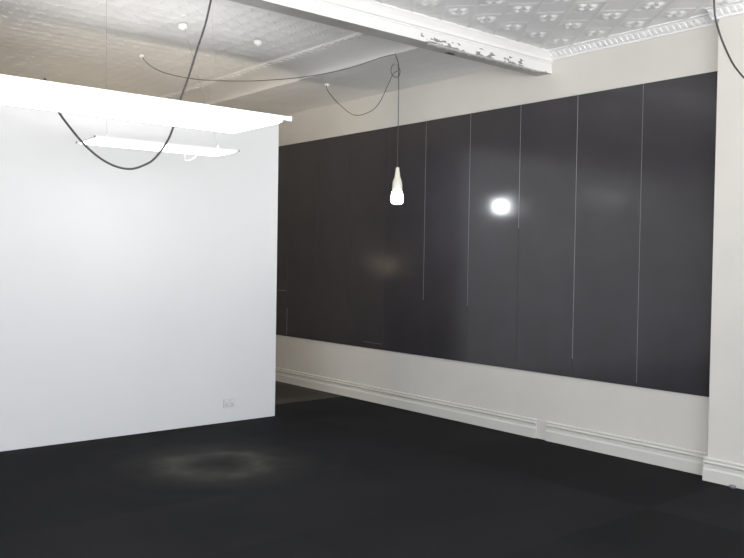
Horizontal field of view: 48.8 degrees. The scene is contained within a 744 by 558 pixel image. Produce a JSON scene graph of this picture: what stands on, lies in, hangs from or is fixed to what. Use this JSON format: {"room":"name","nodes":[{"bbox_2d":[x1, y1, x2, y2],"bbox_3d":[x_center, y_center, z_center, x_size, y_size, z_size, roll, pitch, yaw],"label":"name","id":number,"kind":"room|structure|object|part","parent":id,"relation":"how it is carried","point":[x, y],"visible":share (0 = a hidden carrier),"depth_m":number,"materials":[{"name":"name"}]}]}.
{"room":"studio","nodes":[
{"label":"studio","id":0,"kind":"room"},
{"bbox_2d":[0,105,278,451],"bbox_3d":[-3.855,-0.097,5.755,7.505,2.934,0.128,0,2,-40],"label":"wall partition","id":1,"kind":"structure","parent":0,"point":[143,299],"depth_m":7.14,"materials":[{"name":"white paint"}]},
{"bbox_2d":[223,398,234,406],"bbox_3d":[-1.360,1.178,7.805,0.123,0.078,0.016,0,2,-40],"label":"power outlet","id":2,"kind":"object","parent":1,"relation":"attached to","point":[230,402],"visible":1,"depth_m":7.80,"materials":[{"name":"white plastic"}]},
{"bbox_2d":[0,0,358,96],"bbox_3d":[-3.272,-2.106,6.386,5.620,0.015,4.700,0,2,-40],"label":"ceiling","id":3,"kind":"structure","parent":0,"point":[60,41],"depth_m":7.21,"materials":[{"name":"white paint"}]},
{"bbox_2d":[75,0,239,160],"bbox_3d":[-1.648,-1.511,6.321,1.152,1.129,0.493,0,2,-38],"label":"light","id":4,"kind":"object","parent":3,"relation":"hanging from","point":[96,140],"visible":1,"depth_m":6.20,"materials":[{"name":"white metal"}]},
{"bbox_2d":[80,138,234,155],"bbox_3d":[-1.631,-1.008,6.303,1.100,0.009,0.376,0,2,-38],"label":"diffuser","id":5,"kind":"object","parent":4,"relation":"attached to","point":[111,142],"depth_m":6.21,"materials":[{"name":"white plastic"}]},
{"bbox_3d":[-1.509,-1.011,6.144,1.132,0.015,0.014,0,2,-38],"label":"rail","id":6,"kind":"part","parent":4,"relation":"part of","materials":[{"name":"white metal"}]},
{"bbox_2d":[178,23,187,30],"bbox_3d":[-1.546,-2.060,6.701,0.084,0.054,0.084,0,2,-40],"label":"ceiling rose","id":7,"kind":"object","parent":3,"relation":"attached to","point":[182,26],"visible":1,"depth_m":6.67,"materials":[{"name":"white plastic"}]},
{"bbox_2d":[254,39,261,45],"bbox_3d":[-0.998,-2.065,7.172,0.074,0.048,0.074,0,2,-40],"label":"ceiling rose","id":8,"kind":"object","parent":3,"relation":"attached to","point":[257,42],"visible":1,"depth_m":7.14,"materials":[{"name":"white plastic"}]},
{"bbox_2d":[211,47,499,115],"bbox_3d":[-0.440,-2.022,8.784,1.040,0.006,4.680,0,2,-40],"label":"ceiling","id":9,"kind":"structure","parent":0,"point":[418,66],"depth_m":8.36,"materials":[{"name":"white paint"}]},
{"bbox_2d":[326,71,396,115],"bbox_3d":[-0.126,-1.794,8.036,0.030,0.384,1.106,0,2,-40],"label":"cable","id":10,"kind":"object","parent":9,"relation":"hanging from","point":[396,71],"visible":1,"depth_m":7.96,"materials":[{"name":"grey plastic"}]},
{"bbox_2d":[0,381,743,557],"bbox_3d":[-1.834,1.487,4.394,8.840,0.104,14.200,0,2,-40],"label":"floor","id":11,"kind":"structure","parent":0,"point":[344,476],"depth_m":5.45,"materials":[{"name":"black carpet"}]},
{"bbox_2d":[276,24,718,452],"bbox_3d":[1.636,-0.341,7.245,0.150,3.700,14.200,0,2,-40],"label":"wall","id":12,"kind":"structure","parent":0,"point":[681,420],"depth_m":7.50,"materials":[{"name":"beige paint"}]},
{"bbox_2d":[276,145,288,335],"bbox_3d":[-1.252,-0.491,10.552,0.012,2.409,0.620,0,2,-40],"label":"panel","id":13,"kind":"object","parent":12,"relation":"attached to","point":[283,151],"visible":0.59,"depth_m":10.41,"materials":[{"name":"black glass"}]},
{"bbox_2d":[287,140,318,339],"bbox_3d":[-0.853,-0.474,10.079,0.011,2.409,0.618,0,2,-40],"label":"panel","id":14,"kind":"object","parent":12,"relation":"attached to","point":[303,157],"visible":1,"depth_m":10.06,"materials":[{"name":"black glass"}]},
{"bbox_2d":[316,134,350,344],"bbox_3d":[-0.455,-0.457,9.605,0.011,2.409,0.618,0,2,-40],"label":"panel","id":15,"kind":"object","parent":12,"relation":"attached to","point":[334,157],"visible":1,"depth_m":9.60,"materials":[{"name":"grey laminate"}]},
{"bbox_2d":[348,128,386,349],"bbox_3d":[-0.057,-0.439,9.130,0.012,2.409,0.618,0,2,-40],"label":"panel","id":16,"kind":"object","parent":12,"relation":"attached to","point":[368,148],"visible":1,"depth_m":9.13,"materials":[{"name":"black glass"}]},
{"bbox_2d":[229,0,551,75],"bbox_3d":[-1.857,-1.938,4.409,8.840,0.290,0.165,0,2,-40],"label":"beam","id":17,"kind":"structure","parent":12,"relation":"attached to","point":[310,10],"depth_m":6.03,"materials":[{"name":"white paint"}]},
{"bbox_2d":[383,121,425,355],"bbox_3d":[0.343,-0.422,8.656,0.012,2.409,0.619,0,2,-40],"label":"panel","id":18,"kind":"object","parent":12,"relation":"attached to","point":[405,221],"visible":1,"depth_m":8.63,"materials":[{"name":"grey laminate"}]},
{"bbox_2d":[312,0,552,63],"bbox_3d":[-1.790,-1.941,4.329,8.840,0.138,0.047,0,2,-40],"label":"beam","id":19,"kind":"structure","parent":12,"relation":"attached to","point":[372,8],"depth_m":6.27,"materials":[{"name":"white paint"}]},
{"bbox_2d":[422,113,470,361],"bbox_3d":[0.741,-0.404,8.182,0.012,2.409,0.620,0,2,-40],"label":"panel","id":20,"kind":"object","parent":12,"relation":"attached to","point":[447,180],"visible":1,"depth_m":8.17,"materials":[{"name":"black glass"}]},
{"bbox_2d":[427,43,541,71],"bbox_3d":[0.935,-1.797,6.690,1.350,0.005,0.054,0,2,-40],"label":"trim","id":21,"kind":"structure","parent":12,"relation":"attached to","point":[437,46],"depth_m":6.64,"materials":[{"name":"white paint"}]},
{"bbox_2d":[466,105,520,368],"bbox_3d":[1.140,-0.387,7.708,0.012,2.409,0.620,0,2,-40],"label":"panel","id":22,"kind":"object","parent":12,"relation":"attached to","point":[495,141],"visible":1,"depth_m":7.69,"materials":[{"name":"grey laminate"}]},
{"bbox_2d":[275,367,743,488],"bbox_3d":[-0.067,1.272,9.041,0.153,0.170,9.350,0,2,-40],"label":"baseboard","id":23,"kind":"structure","parent":12,"relation":"attached to","point":[677,458],"depth_m":7.21,"materials":[{"name":"beige paint"}]},
{"bbox_2d":[536,419,546,439],"bbox_3d":[1.508,1.337,7.278,0.011,0.171,0.112,0,2,-40],"label":"trim","id":24,"kind":"structure","parent":12,"relation":"attached to","point":[541,424],"depth_m":7.27,"materials":[{"name":"beige paint"}]},
{"bbox_2d":[516,95,577,376],"bbox_3d":[1.538,-0.370,7.234,0.012,2.409,0.620,0,2,-40],"label":"panel","id":25,"kind":"object","parent":12,"relation":"attached to","point":[549,128],"visible":1,"depth_m":7.22,"materials":[{"name":"grey laminate"}]},
{"bbox_2d":[572,84,643,386],"bbox_3d":[1.937,-0.352,6.760,0.012,2.409,0.620,0,2,-40],"label":"panel","id":26,"kind":"object","parent":12,"relation":"attached to","point":[610,122],"visible":1,"depth_m":6.74,"materials":[{"name":"black glass"}]},
{"bbox_2d":[636,71,717,396],"bbox_3d":[2.335,-0.335,6.287,0.011,2.409,0.618,0,2,-40],"label":"panel","id":27,"kind":"object","parent":12,"relation":"attached to","point":[679,132],"visible":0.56,"depth_m":6.27,"materials":[{"name":"grey laminate"}]},
{"bbox_2d":[373,0,736,49],"bbox_3d":[0.746,-1.926,4.576,4.640,0.018,2.950,0,2,-40],"label":"ceiling","id":28,"kind":"structure","parent":0,"point":[545,24],"depth_m":6.07,"materials":[{"name":"white paint"}]},
{"bbox_2d":[708,14,743,463],"bbox_3d":[2.749,-0.222,5.708,0.125,3.401,0.711,0,2,-40],"label":"wall","id":29,"kind":"structure","parent":0,"point":[726,389],"depth_m":5.85,"materials":[{"name":"beige paint"}]},
{"bbox_2d":[548,0,743,59],"bbox_3d":[2.228,-1.936,6.232,0.240,0.105,2.280,0,2,-40],"label":"trim","id":30,"kind":"structure","parent":29,"relation":"attached to","point":[734,8],"depth_m":6.38,"materials":[{"name":"white paint"}]},
{"bbox_3d":[0.495,-1.976,1.611,8.840,0.210,7.140,0,2,-40],"label":"ceiling","id":31,"kind":"structure","parent":0,"visible":0},
{"bbox_2d":[43,0,211,169],"bbox_3d":[-0.949,-1.192,3.118,0.290,1.534,0.885,2,1,26],"label":"cord","id":32,"kind":"object","parent":31,"relation":"hanging from","point":[209,6],"visible":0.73,"depth_m":3.29,"materials":[{"name":"grey rubber"}]},
{"bbox_2d":[0,29,291,133],"bbox_3d":[-0.878,-1.239,2.687,1.212,1.356,0.426,0,2,-39],"label":"light","id":33,"kind":"object","parent":31,"relation":"hanging from","point":[15,91],"visible":1,"depth_m":2.69,"materials":[{"name":"white metal"}]},
{"bbox_3d":[-1.018,-0.581,2.861,1.192,0.015,0.014,0,2,-39],"label":"rail","id":34,"kind":"part","parent":33,"relation":"part of","materials":[{"name":"white metal"}]},
{"bbox_2d":[0,80,282,133],"bbox_3d":[-0.888,-0.566,2.702,1.160,0.009,0.386,0,2,-39],"label":"diffuser","id":35,"kind":"object","parent":33,"relation":"attached to","point":[12,93],"depth_m":2.72,"materials":[{"name":"white plastic"}]},
{"bbox_3d":[-0.759,-0.569,2.543,1.192,0.015,0.014,0,2,-39],"label":"rail","id":36,"kind":"part","parent":33,"relation":"part of","materials":[{"name":"white metal"}]},
{"bbox_2d":[713,0,743,78],"bbox_3d":[1.977,-1.443,4.092,1.109,0.981,0.009,0,2,-40],"label":"cord","id":37,"kind":"object","parent":31,"relation":"hanging from","point":[714,10],"visible":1,"depth_m":3.81,"materials":[{"name":"grey rubber"}]},
{"bbox_3d":[-4.123,-2.213,7.104,8.840,0.138,6.900,0,2,-40],"label":"ceiling","id":38,"kind":"structure","parent":0,"visible":0},
{"bbox_2d":[159,33,418,104],"bbox_3d":[-1.713,-2.117,9.147,0.440,0.125,6.880,0,2,-40],"label":"beam","id":39,"kind":"structure","parent":38,"relation":"attached to","point":[358,48],"depth_m":8.04,"materials":[{"name":"white paint"}]},
{"bbox_3d":[0.206,-1.969,7.188,0.031,0.033,0.031,0,2,-40],"label":"ceiling hook","id":40,"kind":"object","parent":38,"relation":"attached to","visible":0},
{"bbox_2d":[143,54,395,80],"bbox_3d":[-0.986,-1.933,7.434,2.446,0.281,0.073,1,1,13],"label":"cable","id":41,"kind":"object","parent":40,"relation":"hanging from","point":[392,54],"visible":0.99,"depth_m":7.38,"materials":[{"name":"grey plastic"}]},
{"bbox_2d":[391,56,402,203],"bbox_3d":[0.197,-1.344,7.463,0.120,1.300,0.465,1,1,14],"label":"pendant bulb","id":42,"kind":"object","parent":40,"relation":"hanging from","point":[397,195],"visible":1,"depth_m":7.61,"materials":[{"name":"white glass"}]},
{"bbox_3d":[0.223,-1.511,7.425,0.016,0.937,0.412,1,1,6],"label":"hanging cord","id":43,"kind":"part","parent":42,"relation":"part of","materials":[{"name":"grey plastic"}]},
{"bbox_3d":[0.234,-0.759,7.645,0.115,0.125,0.115,0,2,-40],"label":"bulb","id":44,"kind":"part","parent":42,"relation":"part of","materials":[{"name":"white glass"}]}
]}

